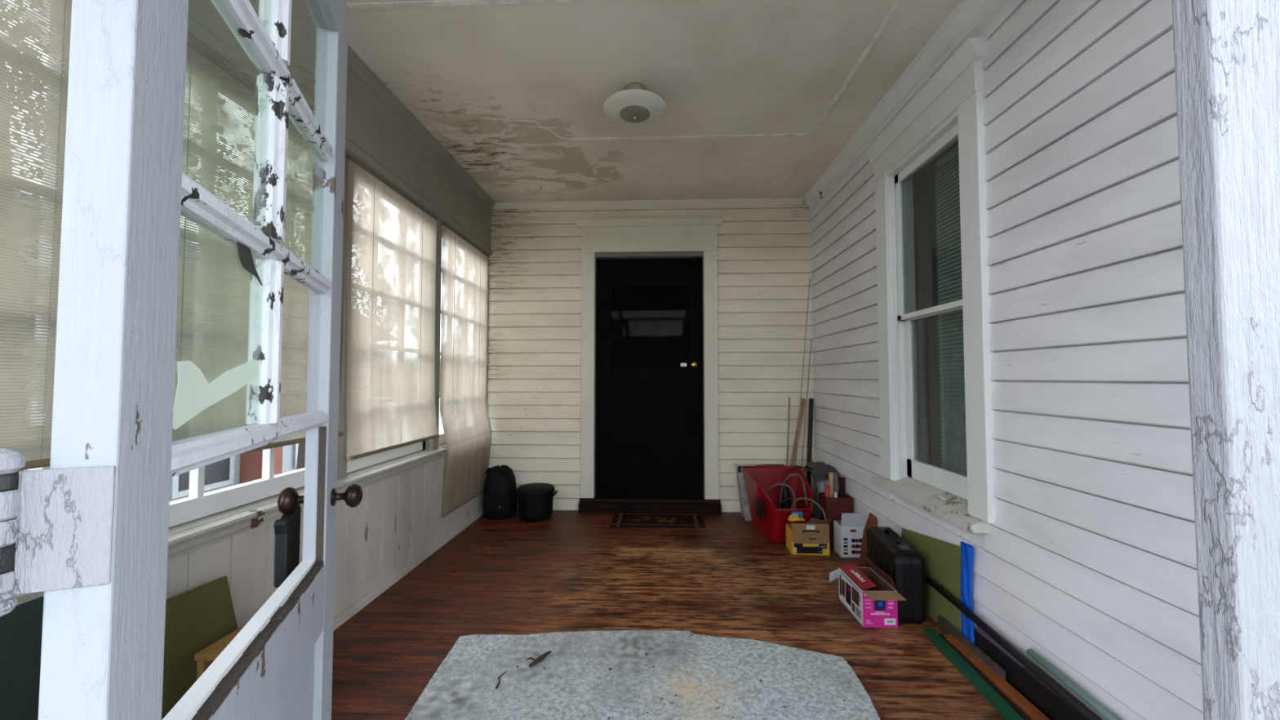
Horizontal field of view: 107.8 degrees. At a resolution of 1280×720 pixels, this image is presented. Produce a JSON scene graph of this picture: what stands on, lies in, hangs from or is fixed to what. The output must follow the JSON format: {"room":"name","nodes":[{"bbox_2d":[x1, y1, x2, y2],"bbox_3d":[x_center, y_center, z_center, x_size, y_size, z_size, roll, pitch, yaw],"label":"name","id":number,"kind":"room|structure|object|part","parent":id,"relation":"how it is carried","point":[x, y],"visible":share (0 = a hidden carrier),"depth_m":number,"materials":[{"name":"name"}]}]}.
{"room":"enclosed porch","nodes":[
{"label":"enclosed porch","id":0,"kind":"room"},
{"bbox_2d":[165,0,492,628],"bbox_3d":[-1.450,-0.115,2.261,0.162,2.660,3.610,0,-2,2],"label":"wall","id":1,"kind":"structure","parent":0,"point":[397,518],"depth_m":2.34,"materials":[{"name":"paint"}]},
{"bbox_2d":[0,0,71,470],"bbox_3d":[-1.444,-0.397,0.837,0.024,1.284,0.685,0,-2,3],"label":"blind","id":2,"kind":"object","parent":1,"relation":"attached to","point":[35,34],"visible":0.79,"depth_m":1.10,"materials":[{"name":"beige fabric"}]},
{"bbox_3d":[-1.442,0.235,0.812,0.019,0.019,0.665,0,-2,3],"label":"rail","id":3,"kind":"part","parent":2,"relation":"part of","materials":[{"name":"beige plastic"}]},
{"bbox_2d":[28,466,49,470],"bbox_3d":[-1.522,-0.268,0.860,0.040,1.540,0.731,0,-2,2],"label":"window","id":4,"kind":"structure","parent":1,"relation":"in","point":[47,467],"depth_m":1.17,"materials":[{"name":"paint"}]},
{"bbox_2d":[14,448,447,605],"bbox_3d":[-1.425,0.579,1.803,0.126,0.070,2.750,0,-2,2],"label":"sill","id":5,"kind":"structure","parent":1,"relation":"attached to","point":[180,544],"depth_m":1.65,"materials":[{"name":"paint"}]},
{"bbox_2d":[168,447,304,527],"bbox_3d":[-1.487,-0.234,1.741,0.040,1.540,0.866,0,-2,2],"label":"window","id":6,"kind":"structure","parent":1,"relation":"in","point":[198,504],"depth_m":1.67,"materials":[{"name":"paint"}]},
{"bbox_2d":[172,35,349,453],"bbox_3d":[-1.408,-0.336,1.719,0.030,1.338,0.965,0,-2,2],"label":"blind","id":7,"kind":"object","parent":1,"relation":"attached to","point":[213,295],"visible":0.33,"depth_m":1.60,"materials":[{"name":"beige fabric"}]},
{"bbox_3d":[-1.404,-0.341,1.719,0.004,1.281,0.543,0,-2,2],"label":"cord","id":8,"kind":"part","parent":7,"relation":"part of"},
{"bbox_3d":[-1.410,-0.993,1.744,0.014,0.024,0.965,0,-2,2],"label":"head rail","id":9,"kind":"part","parent":7,"relation":"part of","materials":[{"name":"beige fabric"}]},
{"bbox_3d":[-1.407,0.323,1.694,0.019,0.019,0.945,0,-2,3],"label":"rail","id":10,"kind":"part","parent":7,"relation":"part of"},
{"bbox_2d":[346,440,425,472],"bbox_3d":[-1.449,-0.199,2.679,0.040,1.540,0.846,0,-2,2],"label":"window","id":11,"kind":"structure","parent":1,"relation":"in","point":[363,462],"depth_m":2.60,"materials":[{"name":"paint"}]},
{"bbox_2d":[346,153,439,460],"bbox_3d":[-1.353,-0.241,2.645,0.054,1.458,0.885,0,-2,2],"label":"blind","id":12,"kind":"object","parent":1,"relation":"attached to","point":[392,237],"visible":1,"depth_m":2.53,"materials":[{"name":"beige fabric"}]},
{"bbox_3d":[-1.373,-0.958,2.673,0.014,0.024,0.885,0,-2,2],"label":"head rail","id":13,"kind":"part","parent":12,"relation":"part of","materials":[{"name":"beige fabric"}]},
{"bbox_3d":[-1.340,0.478,2.617,0.019,0.019,0.865,0,-2,3],"label":"rail","id":14,"kind":"part","parent":12,"relation":"part of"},
{"bbox_3d":[-1.367,-0.246,2.646,0.004,1.401,0.498,0,-2,2],"label":"cord","id":15,"kind":"part","parent":12,"relation":"part of","materials":[{"name":"beige fabric"}]},
{"bbox_2d":[291,0,495,210],"bbox_3d":[-1.359,-1.414,2.306,0.045,0.060,3.609,0,-2,2],"label":"trim","id":16,"kind":"structure","parent":1,"relation":"attached to","point":[300,8],"depth_m":2.59,"materials":[{"name":"paint"}]},
{"bbox_2d":[333,507,483,631],"bbox_3d":[-1.371,1.192,2.207,0.020,0.045,3.608,0,-2,2],"label":"baseboard","id":17,"kind":"structure","parent":1,"relation":"attached to","point":[354,608],"depth_m":2.60,"materials":[{"name":"paint"}]},
{"bbox_2d":[438,351,445,444],"bbox_3d":[-1.412,-0.164,3.613,0.040,1.540,0.856,0,-2,2],"label":"window","id":18,"kind":"structure","parent":1,"relation":"in","point":[442,440],"depth_m":3.31,"materials":[{"name":"paint"}]},
{"bbox_3d":[-1.412,-0.164,3.613,0.040,1.540,0.856,0,-2,2],"label":"frame","id":19,"kind":"part","parent":18,"relation":"part of","materials":[{"name":"paint"}]},
{"bbox_2d":[440,221,492,517],"bbox_3d":[-1.309,0.070,3.588,0.065,2.009,0.865,0,-2,2],"label":"blind","id":20,"kind":"object","parent":1,"relation":"attached to","point":[464,413],"visible":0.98,"depth_m":3.51,"materials":[{"name":"beige fabric"}]},
{"bbox_3d":[-1.302,1.069,3.550,0.009,0.009,0.845,0,-2,3],"label":"rail","id":21,"kind":"part","parent":20,"relation":"part of","materials":[{"name":"beige fabric"}]},
{"bbox_3d":[-1.335,-0.922,3.626,0.014,0.024,0.865,0,-2,2],"label":"head rail","id":22,"kind":"part","parent":20,"relation":"part of","materials":[{"name":"beige fabric"}]},
{"bbox_3d":[-1.329,0.068,3.589,0.004,1.956,0.487,0,-2,2],"label":"cord","id":23,"kind":"part","parent":20,"relation":"part of","materials":[{"name":"white fabric"}]},
{"bbox_2d":[612,286,688,368],"bbox_3d":[0.107,-0.024,5.179,2.300,2.800,2.150,0,-2,2],"label":"wall","id":24,"kind":"structure","parent":0,"point":[650,324],"depth_m":6.22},
{"bbox_2d":[487,200,815,512],"bbox_3d":[0.009,-0.047,4.057,2.934,2.660,0.100,0,-2,2],"label":"wall","id":25,"kind":"structure","parent":0,"point":[765,262],"depth_m":4.02,"materials":[{"name":"beige paint"}]},
{"bbox_2d":[493,197,802,208],"bbox_3d":[0.040,-1.355,4.048,2.696,0.045,0.044,0,-2,2],"label":"trim","id":26,"kind":"structure","parent":25,"relation":"attached to","point":[794,201],"depth_m":4.04,"materials":[{"name":"beige paint"}]},
{"bbox_2d":[575,217,723,515],"bbox_3d":[0.077,0.035,4.007,1.260,2.492,0.190,0,-2,2],"label":"door","id":27,"kind":"structure","parent":25,"relation":"in","point":[649,437],"depth_m":4.02,"materials":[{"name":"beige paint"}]},
{"bbox_3d":[-0.449,0.121,4.024,0.114,2.107,0.052,0,-2,2],"label":"casing","id":28,"kind":"part","parent":27,"relation":"part of","materials":[{"name":"beige paint"}]},
{"bbox_3d":[0.080,-1.046,4.045,1.171,0.225,0.055,0,-2,2],"label":"head casing","id":29,"kind":"part","parent":27,"relation":"part of","materials":[{"name":"beige paint"}]},
{"bbox_3d":[0.076,-1.185,4.022,1.260,0.052,0.080,0,-2,2],"label":"cap moulding","id":30,"kind":"part","parent":27,"relation":"part of","materials":[{"name":"beige paint"}]},
{"bbox_3d":[0.462,0.040,3.998,0.054,0.054,0.067,0,-2,2],"label":"knob","id":31,"kind":"part","parent":27,"relation":"part of","materials":[{"name":"gold metal"}]},
{"bbox_3d":[0.606,0.119,3.981,0.117,2.107,0.052,0,-2,2],"label":"casing","id":32,"kind":"part","parent":27,"relation":"part of","materials":[{"name":"beige paint"}]},
{"bbox_2d":[346,0,961,202],"bbox_3d":[0.009,-1.481,2.284,3.080,0.087,3.790,0,-2,2],"label":"ceiling","id":33,"kind":"structure","parent":0,"point":[506,90],"depth_m":2.43,"materials":[{"name":"white paint"}]},
{"bbox_2d":[346,0,629,9],"bbox_3d":[-0.159,-1.456,1.877,2.377,0.008,0.026,0,-2,2],"label":"batten","id":34,"kind":"object","parent":33,"relation":"attached to","point":[426,3],"visible":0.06,"depth_m":1.90,"materials":[{"name":"white wood"}]},
{"bbox_2d":[602,82,666,126],"bbox_3d":[-0.027,-1.357,2.476,0.340,0.161,0.340,0,-2,2],"label":"ceiling lamp","id":35,"kind":"object","parent":33,"relation":"attached to","point":[634,105],"visible":1,"depth_m":2.42,"materials":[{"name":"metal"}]},
{"bbox_2d":[572,133,811,141],"bbox_3d":[0.320,-1.415,2.963,1.507,0.008,0.025,0,-2,2],"label":"batten","id":36,"kind":"object","parent":33,"relation":"attached to","point":[794,134],"visible":1,"depth_m":2.96,"materials":[{"name":"white wood"}]},
{"bbox_2d":[770,0,902,199],"bbox_3d":[1.058,-1.444,2.196,0.027,0.008,3.580,0,-2,2],"label":"batten","id":37,"kind":"object","parent":33,"relation":"attached to","point":[895,5],"visible":1,"depth_m":2.40,"materials":[{"name":"white wood"}]},
{"bbox_2d":[331,509,1004,719],"bbox_3d":[0.009,1.273,2.180,3.080,0.120,3.790,0,-2,2],"label":"floor","id":38,"kind":"structure","parent":0,"point":[569,571],"depth_m":2.29,"materials":[{"name":"brown wood"}]},
{"bbox_2d":[0,595,44,719],"bbox_3d":[-1.366,0.853,0.834,0.103,0.615,0.520,0,-2,2],"label":"panel","id":39,"kind":"object","parent":38,"relation":"on","point":[20,628],"visible":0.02,"depth_m":1.04,"materials":[{"name":"green"}]},
{"bbox_2d":[161,575,237,719],"bbox_3d":[-1.338,0.932,1.335,0.092,0.494,0.470,0,-2,2],"label":"board","id":40,"kind":"object","parent":38,"relation":"on","point":[198,617],"visible":0.31,"depth_m":1.40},
{"bbox_2d":[194,623,246,679],"bbox_3d":[-1.177,1.015,1.436,0.190,0.340,0.220,0,-2,2],"label":"wooden crate","id":41,"kind":"object","parent":38,"relation":"on","point":[204,657],"visible":0.15,"depth_m":1.35,"materials":[{"name":"brown wood"}]},
{"bbox_3d":[-1.261,1.012,1.344,0.020,0.340,0.020,0,-2,2],"label":"leg","id":42,"kind":"part","parent":41,"relation":"part of","materials":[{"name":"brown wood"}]},
{"bbox_2d":[483,465,517,519],"bbox_3d":[-1.148,1.068,3.819,0.269,0.414,0.258,0,-2,2],"label":"bag","id":43,"kind":"object","parent":38,"relation":"on","point":[500,499],"visible":0.99,"depth_m":3.73,"materials":[{"name":"fabric"}]},
{"bbox_3d":[-1.162,0.893,3.748,0.176,0.070,0.040,0,-2,2],"label":"handle","id":44,"kind":"part","parent":43,"relation":"part of","materials":[{"name":"black fabric"}]},
{"bbox_2d":[514,482,557,521],"bbox_3d":[-0.843,1.147,3.776,0.303,0.253,0.303,-2,-3,43],"label":"basket","id":45,"kind":"object","parent":38,"relation":"on","point":[535,500],"visible":1,"depth_m":3.67,"materials":[{"name":"plastic"}]},
{"bbox_3d":[-0.843,1.045,3.780,0.303,0.048,0.303,0,-2,2],"label":"lid","id":46,"kind":"part","parent":45,"relation":"part of","materials":[{"name":"black plastic"}]},
{"bbox_3d":[-0.694,1.085,3.772,0.042,0.048,0.087,0,-2,2],"label":"handle","id":47,"kind":"part","parent":45,"relation":"part of","materials":[{"name":"black plastic"}]},
{"bbox_2d":[404,630,879,719],"bbox_3d":[-0.002,1.178,1.392,1.609,0.011,1.368,0,-2,2],"label":"rug","id":48,"kind":"object","parent":38,"relation":"on","point":[611,674],"visible":1,"depth_m":1.71,"materials":[{"name":"grey carpet"}]},
{"bbox_2d":[495,671,506,688],"bbox_3d":[-0.519,1.182,1.729,0.022,0.008,0.100,0,-2,2],"label":"twig","id":49,"kind":"object","parent":48,"relation":"on","point":[499,677],"visible":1,"depth_m":1.72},
{"bbox_2d":[524,650,551,667],"bbox_3d":[-0.395,1.180,1.852,0.112,0.024,0.052,1,-3,-34],"label":"dry leaf","id":50,"kind":"object","parent":48,"relation":"on","point":[540,658],"visible":1,"depth_m":1.84,"materials":[{"name":"brown plant"}]},
{"bbox_2d":[609,512,705,528],"bbox_3d":[0.139,1.264,3.687,0.720,0.012,0.340,0,-2,2],"label":"doormat","id":51,"kind":"object","parent":38,"relation":"on","point":[619,519],"visible":1,"depth_m":3.66,"materials":[{"name":"brown fabric"}]},
{"bbox_2d":[733,463,785,520],"bbox_3d":[0.978,1.056,3.766,0.405,0.435,0.222,0,-2,2],"label":"tub","id":52,"kind":"object","parent":38,"relation":"on","point":[744,508],"visible":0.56,"depth_m":3.69,"materials":[{"name":"plastic"}]},
{"bbox_3d":[0.981,0.866,3.779,0.400,0.015,0.210,0,-2,2],"label":"lid","id":53,"kind":"part","parent":52,"relation":"part of","materials":[{"name":"grey plastic"}]},
{"bbox_2d":[755,463,784,466],"bbox_3d":[1.041,0.845,3.732,0.220,0.024,0.024,0,-2,2],"label":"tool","id":54,"kind":"object","parent":52,"relation":"on","point":[769,464],"visible":0.67,"depth_m":3.72,"materials":[{"name":"black metal"}]},
{"bbox_2d":[741,465,813,542],"bbox_3d":[1.027,1.039,3.396,0.459,0.445,0.490,0,-2,-2],"label":"plastic bin","id":55,"kind":"object","parent":38,"relation":"on","point":[771,521],"visible":0.76,"depth_m":3.43,"materials":[{"name":"red plastic"}]},
{"bbox_2d":[765,483,795,508],"bbox_3d":[1.003,1.018,3.346,0.051,0.280,0.241,2,-3,-44],"label":"cable","id":56,"kind":"object","parent":55,"relation":"in","point":[775,485],"visible":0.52,"depth_m":3.29,"materials":[{"name":"grey rubber"}]},
{"bbox_2d":[780,485,791,508],"bbox_3d":[1.098,1.104,3.520,0.080,0.308,0.080,0,-2,2],"label":"cable reel","id":57,"kind":"object","parent":55,"relation":"in","point":[785,495],"visible":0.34,"depth_m":3.49,"materials":[{"name":"black plastic"}]},
{"bbox_2d":[776,496,796,508],"bbox_3d":[1.032,1.109,3.461,0.262,0.214,0.114,0,-2,7],"label":"cable","id":58,"kind":"object","parent":55,"relation":"in","point":[790,497],"visible":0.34,"depth_m":3.41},
{"bbox_2d":[778,473,807,508],"bbox_3d":[1.120,1.008,3.437,0.220,0.346,0.026,-2,-3,37],"label":"cable","id":59,"kind":"object","parent":55,"relation":"in","point":[788,476],"visible":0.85,"depth_m":3.42,"materials":[{"name":"grey rubber"}]},
{"bbox_2d":[785,466,821,517],"bbox_3d":[1.193,0.971,3.370,0.084,0.376,0.338,1,-2,-28],"label":"cable","id":60,"kind":"object","parent":55,"relation":"in","point":[795,467],"visible":0.89,"depth_m":3.35,"materials":[{"name":"black rubber"}]},
{"bbox_2d":[791,497,826,519],"bbox_3d":[1.138,1.018,3.182,0.034,0.152,0.275,2,-3,-44],"label":"cable","id":61,"kind":"object","parent":55,"relation":"in","point":[801,498],"visible":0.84,"depth_m":3.17,"materials":[{"name":"grey rubber"}]},
{"bbox_2d":[786,397,790,465],"bbox_3d":[1.227,0.795,3.882,0.090,0.966,0.012,2,-3,-37],"label":"rod","id":62,"kind":"object","parent":38,"relation":"on","point":[788,397],"visible":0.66,"depth_m":3.90,"materials":[{"name":"brown wood"}]},
{"bbox_2d":[790,398,805,465],"bbox_3d":[1.274,0.799,3.862,0.242,0.962,0.021,1,-2,-19],"label":"wooden stick","id":63,"kind":"object","parent":38,"relation":"on","point":[803,400],"visible":0.47,"depth_m":3.88,"materials":[{"name":"beige wood"}]},
{"bbox_2d":[795,277,810,465],"bbox_3d":[1.341,0.287,3.882,0.222,1.981,0.008,1,-2,-20],"label":"rod","id":64,"kind":"object","parent":38,"relation":"on","point":[810,277],"visible":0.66,"depth_m":3.89,"materials":[{"name":"brown wood"}]},
{"bbox_2d":[800,339,812,469],"bbox_3d":[1.359,0.551,3.848,0.210,1.451,0.008,1,-3,-32],"label":"rod","id":65,"kind":"object","parent":38,"relation":"on","point":[811,340],"visible":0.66,"depth_m":3.87,"materials":[{"name":"wood"}]},
{"bbox_2d":[786,523,829,555],"bbox_3d":[1.091,1.146,3.044,0.235,0.200,0.158,0,-2,3],"label":"carton","id":66,"kind":"object","parent":38,"relation":"on","point":[802,539],"visible":1,"depth_m":2.97,"materials":[{"name":"brown cardboard"}]},
{"bbox_2d":[787,513,805,521],"bbox_3d":[1.022,1.033,3.050,0.113,0.044,0.061,0,-2,2],"label":"strap","id":67,"kind":"object","parent":66,"relation":"on","point":[792,518],"visible":1,"depth_m":3.04,"materials":[{"name":"yellow fabric"}]},
{"bbox_2d":[805,517,832,524],"bbox_3d":[1.176,1.067,3.059,0.177,0.066,0.068,0,-2,2],"label":"rag","id":68,"kind":"object","parent":66,"relation":"in","point":[815,521],"visible":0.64,"depth_m":3.05,"materials":[{"name":"brown fabric"}]},
{"bbox_2d":[805,398,813,486],"bbox_3d":[1.366,0.795,3.768,0.039,0.964,0.280,-1,-3,31],"label":"bar","id":69,"kind":"object","parent":38,"relation":"on","point":[808,475],"visible":0.56,"depth_m":3.80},
{"bbox_2d":[812,471,828,519],"bbox_3d":[1.371,1.031,3.466,0.115,0.461,0.212,0,-2,2],"label":"machine","id":70,"kind":"object","parent":38,"relation":"on","point":[820,485],"visible":0.08,"depth_m":3.47,"materials":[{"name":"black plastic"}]},
{"bbox_2d":[803,461,839,483],"bbox_3d":[1.353,0.829,3.480,0.179,0.122,0.358,0,-2,2],"label":"sheet","id":71,"kind":"object","parent":70,"relation":"on","point":[821,470],"visible":0.86,"depth_m":3.37,"materials":[{"name":"fabric"}]},
{"bbox_2d":[818,492,853,547],"bbox_3d":[1.335,1.086,3.175,0.177,0.330,0.150,0,-2,2],"label":"carton","id":72,"kind":"object","parent":38,"relation":"on","point":[833,508],"visible":0.36,"depth_m":3.10,"materials":[{"name":"red cardboard"}]},
{"bbox_2d":[824,484,830,497],"bbox_3d":[1.271,1.047,3.159,0.032,0.395,0.043,-1,-2,29],"label":"tube","id":73,"kind":"object","parent":72,"relation":"in","point":[827,488],"visible":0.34,"depth_m":3.15,"materials":[{"name":"red plastic"}]},
{"bbox_2d":[828,471,833,497],"bbox_3d":[1.311,1.009,3.199,0.024,0.474,0.032,0,-2,2],"label":"wooden bar","id":74,"kind":"object","parent":72,"relation":"in","point":[830,473],"visible":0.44,"depth_m":3.19,"materials":[{"name":"brown wood"}]},
{"bbox_2d":[833,472,838,497],"bbox_3d":[1.344,1.011,3.198,0.034,0.470,0.042,0,-2,2],"label":"pipe","id":75,"kind":"object","parent":72,"relation":"in","point":[835,474],"visible":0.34,"depth_m":3.19,"materials":[{"name":"grey metal"}]},
{"bbox_2d":[839,476,845,497],"bbox_3d":[1.379,1.023,3.181,0.039,0.446,0.058,0,-2,2],"label":"tube","id":76,"kind":"object","parent":72,"relation":"in","point":[842,479],"visible":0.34,"depth_m":3.17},
{"bbox_2d":[833,512,866,557],"bbox_3d":[1.344,1.104,2.987,0.153,0.280,0.135,0,-2,1],"label":"carton","id":77,"kind":"object","parent":38,"relation":"on","point":[847,532],"visible":0.88,"depth_m":2.93,"materials":[{"name":"white cardboard"}]},
{"bbox_2d":[857,512,877,567],"bbox_3d":[1.346,1.071,2.761,0.120,0.329,0.028,0,-2,6],"label":"card","id":78,"kind":"object","parent":38,"relation":"on","point":[872,521],"visible":0.54,"depth_m":2.76,"materials":[{"name":"brown cardboard"}]},
{"bbox_2d":[829,556,906,627],"bbox_3d":[1.071,1.107,2.241,0.223,0.216,0.355,0,-2,1],"label":"carton","id":79,"kind":"object","parent":38,"relation":"on","point":[869,594],"visible":1,"depth_m":2.16,"materials":[{"name":"pink cardboard"}]},
{"bbox_2d":[849,569,866,582],"bbox_3d":[1.052,1.040,2.253,0.017,0.006,0.134,0,-2,1],"label":"print","id":80,"kind":"object","parent":79,"relation":"on","point":[856,575],"depth_m":2.25},
{"bbox_2d":[866,526,925,624],"bbox_3d":[1.270,1.039,2.342,0.130,0.360,0.450,0,-2,9],"label":"tool case","id":81,"kind":"object","parent":38,"relation":"on","point":[887,550],"visible":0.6,"depth_m":2.14,"materials":[{"name":"black plastic"}]},
{"bbox_3d":[1.273,0.882,2.353,0.020,0.044,0.180,0,-2,9],"label":"handle","id":82,"kind":"part","parent":81,"relation":"part of","materials":[{"name":"black plastic"}]},
{"bbox_2d":[902,528,961,632],"bbox_3d":[1.375,1.011,2.225,0.022,0.400,0.490,0,-2,2],"label":"board","id":83,"kind":"object","parent":38,"relation":"on","point":[942,559],"visible":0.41,"depth_m":2.13,"materials":[{"name":"green wood"}]},
{"bbox_2d":[937,614,1006,680],"bbox_3d":[1.341,1.173,1.905,0.012,0.060,0.400,0,-2,2],"label":"metal strip","id":84,"kind":"object","parent":38,"relation":"on","point":[946,628],"visible":0.76,"depth_m":1.88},
{"bbox_2d":[924,628,1024,719],"bbox_3d":[1.199,1.163,1.255,0.036,0.030,1.592,0,-2,5],"label":"strip","id":85,"kind":"object","parent":38,"relation":"on","point":[989,694],"visible":1,"depth_m":1.72,"materials":[{"name":"paint"}]},
{"bbox_2d":[938,634,1031,719],"bbox_3d":[1.249,1.170,1.243,0.016,0.016,1.570,0,-2,4],"label":"strip","id":86,"kind":"object","parent":38,"relation":"on","point":[1015,707],"visible":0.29,"depth_m":1.68,"materials":[{"name":"red wood"}]},
{"bbox_2d":[943,634,1049,719],"bbox_3d":[1.291,1.163,1.231,0.040,0.028,1.550,0,-2,3],"label":"wooden strip","id":87,"kind":"object","parent":38,"relation":"on","point":[1015,696],"visible":0.8,"depth_m":1.69,"materials":[{"name":"orange wood"}]},
{"bbox_2d":[973,625,1086,719],"bbox_3d":[1.339,1.111,1.236,0.016,0.134,1.460,0,-2,2],"label":"board","id":88,"kind":"object","parent":38,"relation":"on","point":[1029,686],"depth_m":1.62,"materials":[{"name":"wood"}]},
{"bbox_2d":[960,541,974,644],"bbox_3d":[1.361,0.964,1.941,0.028,0.390,0.087,0,-2,2],"label":"wrap","id":89,"kind":"object","parent":88,"relation":"on","point":[966,550],"visible":0.91,"depth_m":1.93,"materials":[{"name":"plastic"}]},
{"bbox_3d":[1.360,1.078,1.768,0.010,0.028,0.240,0,-2,2],"label":"purple strip","id":90,"kind":"part","parent":88,"relation":"part of","materials":[{"name":"purple"}]},
{"bbox_2d":[924,572,1102,719],"bbox_3d":[1.316,1.036,1.435,0.030,0.127,1.552,0,-2,2],"label":"pipe","id":91,"kind":"object","parent":88,"relation":"on","point":[1060,691],"visible":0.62,"depth_m":1.61,"materials":[{"name":"metal"}]},
{"bbox_2d":[1026,648,1119,719],"bbox_3d":[1.316,1.013,1.056,0.024,0.087,1.091,0,-2,2],"label":"tube","id":92,"kind":"object","parent":91,"relation":"on","point":[1078,691],"visible":1,"depth_m":1.43,"materials":[{"name":"grey plastic"}]},
{"bbox_2d":[912,140,964,467],"bbox_3d":[2.424,-0.135,2.262,1.836,2.800,2.400,0,-2,2],"label":"wall","id":93,"kind":"structure","parent":0,"point":[929,405],"depth_m":3.44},
{"bbox_2d":[810,0,1203,719],"bbox_3d":[1.451,-0.117,2.195,0.126,2.660,3.710,0,-2,2],"label":"wall","id":94,"kind":"structure","parent":0,"point":[1086,562],"depth_m":1.47,"materials":[{"name":"white paint"}]},
{"bbox_2d":[802,0,1004,210],"bbox_3d":[1.358,-1.394,2.189,0.084,0.108,3.595,0,-2,2],"label":"trim","id":95,"kind":"structure","parent":94,"relation":"attached to","point":[968,16],"depth_m":2.34,"materials":[{"name":"paint"}]},
{"bbox_2d":[865,37,999,533],"bbox_3d":[1.425,-0.283,2.288,0.194,1.970,0.938,0,-2,2],"label":"window","id":96,"kind":"structure","parent":94,"relation":"in","point":[949,108],"depth_m":2.20,"materials":[{"name":"paint"}]},
{"bbox_3d":[1.413,-0.194,2.664,0.056,1.720,0.122,0,-2,2],"label":"casing","id":97,"kind":"part","parent":96,"relation":"part of","materials":[{"name":"paint"}]},
{"bbox_3d":[1.367,-1.231,2.324,0.078,0.075,0.933,0,-2,2],"label":"cap moulding","id":98,"kind":"part","parent":96,"relation":"part of","materials":[{"name":"paint"}]},
{"bbox_3d":[1.433,-0.636,2.298,0.030,0.815,0.626,0,-2,2],"label":"sash","id":99,"kind":"part","parent":96,"relation":"part of","materials":[{"name":"paint"}]},
{"bbox_3d":[1.396,-1.131,2.319,0.060,0.125,0.883,0,-2,2],"label":"head casing","id":100,"kind":"part","parent":96,"relation":"part of","materials":[{"name":"paint"}]},
{"bbox_3d":[1.422,0.657,2.284,0.182,0.090,0.875,0,-2,2],"label":"sill","id":101,"kind":"part","parent":96,"relation":"part of","materials":[{"name":"paint"}]},
{"bbox_3d":[1.469,0.186,2.266,0.030,0.880,0.626,0,-2,2],"label":"sash","id":102,"kind":"part","parent":96,"relation":"part of","materials":[{"name":"paint"}]},
{"bbox_2d":[933,145,967,475],"bbox_3d":[1.558,-0.218,2.184,0.030,1.660,0.530,0,-2,2],"label":"blind","id":103,"kind":"object","parent":96,"relation":"attached to","point":[953,439],"visible":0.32,"depth_m":2.34,"materials":[{"name":"white fabric"}]},
{"bbox_3d":[1.558,-1.038,2.200,0.030,0.020,0.500,0,-2,2],"label":"head rail","id":104,"kind":"part","parent":103,"relation":"part of","materials":[{"name":"grey"}]},
{"bbox_3d":[1.547,-0.208,2.170,0.001,1.640,0.362,0,-2,2],"label":"ladder cord","id":105,"kind":"part","parent":103,"relation":"part of","materials":[{"name":"grey fabric"}]},
{"bbox_3d":[1.383,-0.223,1.903,0.056,1.720,0.121,0,-2,2],"label":"casing","id":106,"kind":"part","parent":96,"relation":"part of","materials":[{"name":"paint"}]},
{"bbox_3d":[-0.065,-0.166,0.384,3.080,2.860,0.030,0,-2,2],"label":"wall","id":107,"kind":"structure","parent":0,"visible":0},
{"bbox_2d":[0,0,362,719],"bbox_3d":[-0.615,0.119,0.759,0.166,2.040,0.801,1,-2,-21],"label":"door","id":108,"kind":"structure","parent":107,"relation":"in","point":[88,531],"depth_m":0.46,"materials":[{"name":"white paint"}]},
{"bbox_2d":[273,504,301,587],"bbox_3d":[-0.795,0.406,1.052,0.024,0.183,0.101,1,-2,-21],"label":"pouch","id":109,"kind":"object","parent":108,"relation":"hanging from","point":[287,528],"visible":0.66,"depth_m":1.02,"materials":[{"name":"black fabric"}]},
{"bbox_3d":[-0.790,0.321,1.068,0.061,0.059,0.059,1,-2,-21],"label":"knob","id":110,"kind":"part","parent":108,"relation":"part of","materials":[{"name":"brown metal"}]},
{"bbox_3d":[-0.692,0.322,1.105,0.061,0.054,0.054,1,-2,-21],"label":"knob","id":111,"kind":"part","parent":108,"relation":"part of","materials":[{"name":"brown metal"}]},
{"bbox_2d":[1171,0,1279,719],"bbox_3d":[0.517,0.097,0.324,0.232,2.130,0.024,0,-2,2],"label":"door frame","id":112,"kind":"structure","parent":107,"relation":"attached to","point":[1227,52],"depth_m":0.32,"materials":[{"name":"white wood"}]},
{"label":"outside","id":113,"kind":"structure","parent":0,"visible":0},
{"bbox_2d":[439,397,444,433],"bbox_3d":[0.000,1.779,-0.067,80.000,0.100,80.000,0,-2,2],"label":"ground","id":114,"kind":"structure","parent":113,"point":[441,428],"depth_m":17.40,"materials":[{"name":"white"}]},
{"bbox_2d":[17,443,298,502],"bbox_3d":[-8.353,-0.425,3.856,4.800,4.600,14.600,0,-2,2],"label":"neighbouring house","id":115,"kind":"structure","parent":114,"relation":"on","point":[243,468],"depth_m":7.17,"materials":[{"name":"brick"}]},
{"bbox_3d":[-6.185,0.973,6.670,0.005,1.620,0.740,0,-2,2],"label":"pane","id":116,"kind":"part","parent":115,"relation":"part of","materials":[{"name":"grey glass"}]},
{"bbox_2d":[296,442,305,469],"bbox_3d":[-4.036,-0.596,5.593,2.047,5.081,2.228,0,-2,2],"label":"tree","id":117,"kind":"object","parent":114,"relation":"on","point":[301,447],"visible":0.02,"depth_m":5.46,"materials":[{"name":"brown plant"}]}
]}

